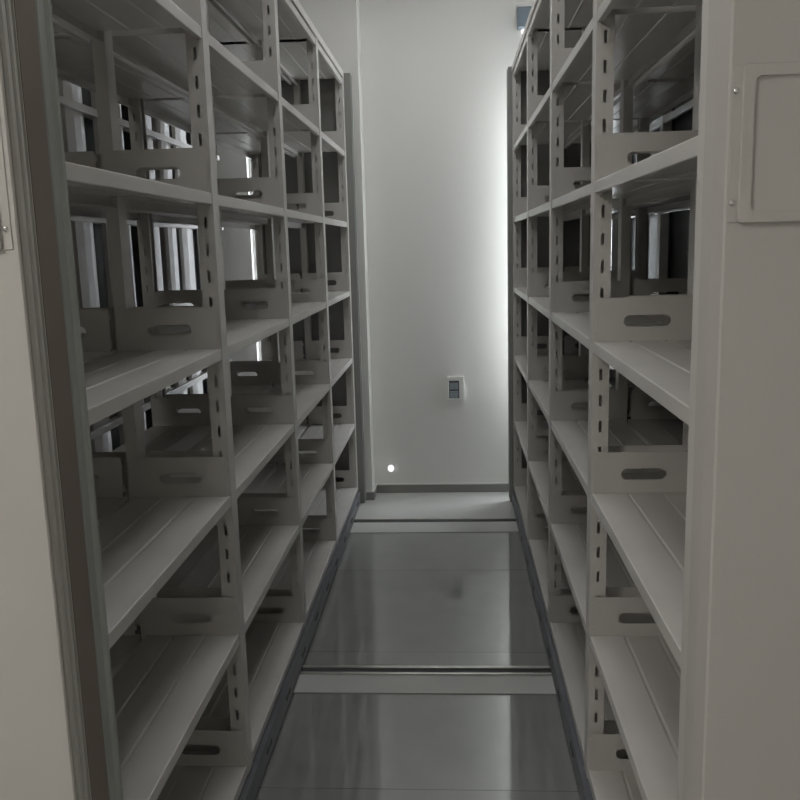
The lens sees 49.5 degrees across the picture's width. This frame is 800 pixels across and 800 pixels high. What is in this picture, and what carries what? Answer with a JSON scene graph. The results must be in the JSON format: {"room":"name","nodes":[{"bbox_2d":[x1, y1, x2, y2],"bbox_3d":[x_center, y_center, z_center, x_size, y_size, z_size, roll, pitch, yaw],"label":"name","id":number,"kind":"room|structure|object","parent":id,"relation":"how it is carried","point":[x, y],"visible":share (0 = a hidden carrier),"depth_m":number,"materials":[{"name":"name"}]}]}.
{"room":"archive storage room","nodes":[
{"label":"archive storage room","id":0,"kind":"room"},
{"bbox_2d":[217,0,533,483],"bbox_3d":[-0.190,-0.924,5.158,4.700,3.000,0.200,-1,10,4],"label":"wall","id":1,"kind":"structure","parent":0,"point":[434,72],"depth_m":5.03,"materials":[{"name":"paint"}]},
{"bbox_2d":[248,158,261,360],"bbox_3d":[-0.798,-0.862,5.186,0.140,2.300,0.060,-1,10,4],"label":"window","id":2,"kind":"structure","parent":1,"relation":"in","point":[249,160],"depth_m":5.16,"materials":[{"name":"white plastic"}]},
{"bbox_2d":[298,0,374,490],"bbox_3d":[-0.423,-0.889,4.998,0.453,3.000,0.155,-1,10,4],"label":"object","id":3,"kind":"structure","parent":1,"relation":"attached to","point":[337,22],"depth_m":4.81,"materials":[{"name":"paint"}]},
{"bbox_2d":[388,465,393,471],"bbox_3d":[-0.055,0.416,5.276,0.040,0.041,0.030,-1,10,4],"label":"night light","id":4,"kind":"object","parent":1,"relation":"attached to","point":[390,467],"visible":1,"depth_m":5.27,"materials":[{"name":"white plastic"}]},
{"bbox_2d":[365,482,508,499],"bbox_3d":[0.736,0.542,5.177,2.700,0.059,0.169,-1,10,4],"label":"baseboard","id":5,"kind":"structure","parent":1,"relation":"attached to","point":[497,486],"depth_m":5.28,"materials":[{"name":"tile"}]},
{"bbox_2d":[447,376,463,399],"bbox_3d":[0.331,-0.070,5.165,0.098,0.140,0.026,-1,10,4],"label":"wall switch","id":6,"kind":"object","parent":1,"relation":"attached to","point":[455,384],"visible":1,"depth_m":5.15,"materials":[{"name":"white plastic"}]},
{"bbox_2d":[516,4,531,33],"bbox_3d":[0.828,-2.087,4.744,0.380,0.139,0.085,-1,10,4],"label":"junction box","id":7,"kind":"object","parent":1,"relation":"attached to","point":[523,10],"visible":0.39,"depth_m":4.71,"materials":[{"name":"white plastic"}]},
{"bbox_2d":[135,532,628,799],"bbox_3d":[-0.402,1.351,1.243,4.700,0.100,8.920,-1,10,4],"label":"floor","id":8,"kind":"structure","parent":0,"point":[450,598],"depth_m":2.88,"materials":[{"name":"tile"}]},
{"bbox_2d":[293,665,555,694],"bbox_3d":[-0.145,0.972,3.024,3.900,0.010,0.185,-1,10,4],"label":"rail","id":9,"kind":"object","parent":8,"relation":"on","point":[368,679],"visible":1,"depth_m":3.01,"materials":[{"name":"metal"}]},
{"bbox_2d":[58,38,231,501],"bbox_3d":[-1.357,-0.249,3.091,0.550,2.434,3.771,-1,10,4],"label":"shelving unit","id":10,"kind":"object","parent":9,"relation":"on","point":[176,245],"visible":0.11,"depth_m":3.39,"materials":[{"name":"paint"}]},
{"bbox_2d":[0,0,365,799],"bbox_3d":[-0.623,-0.264,3.074,0.562,2.439,3.800,-1,10,4],"label":"shelving unit","id":11,"kind":"object","parent":9,"relation":"on","point":[226,549],"visible":1,"depth_m":2.16,"materials":[{"name":"paint"}]},
{"bbox_2d":[611,12,692,424],"bbox_3d":[1.332,-0.293,2.943,0.555,2.439,3.815,-1,10,4],"label":"shelving unit","id":12,"kind":"object","parent":9,"relation":"on","point":[667,231],"visible":0.04,"depth_m":3.78,"materials":[{"name":"paint"}]},
{"bbox_2d":[507,0,799,799],"bbox_3d":[0.763,-0.283,2.974,0.548,2.439,3.826,-1,10,4],"label":"shelving unit","id":13,"kind":"object","parent":9,"relation":"on","point":[665,579],"visible":1,"depth_m":1.97,"materials":[{"name":"paint"}]},
{"bbox_2d":[350,518,518,532],"bbox_3d":[-0.045,0.677,4.675,3.900,0.009,0.215,-1,10,4],"label":"rail","id":14,"kind":"object","parent":8,"relation":"on","point":[427,525],"visible":0.13,"depth_m":4.66,"materials":[{"name":"metal"}]},
{"bbox_2d":[355,492,514,518],"bbox_3d":[-0.023,0.614,5.041,3.900,0.004,0.522,-1,10,4],"label":"floor","id":15,"kind":"structure","parent":0,"point":[440,504],"depth_m":5.01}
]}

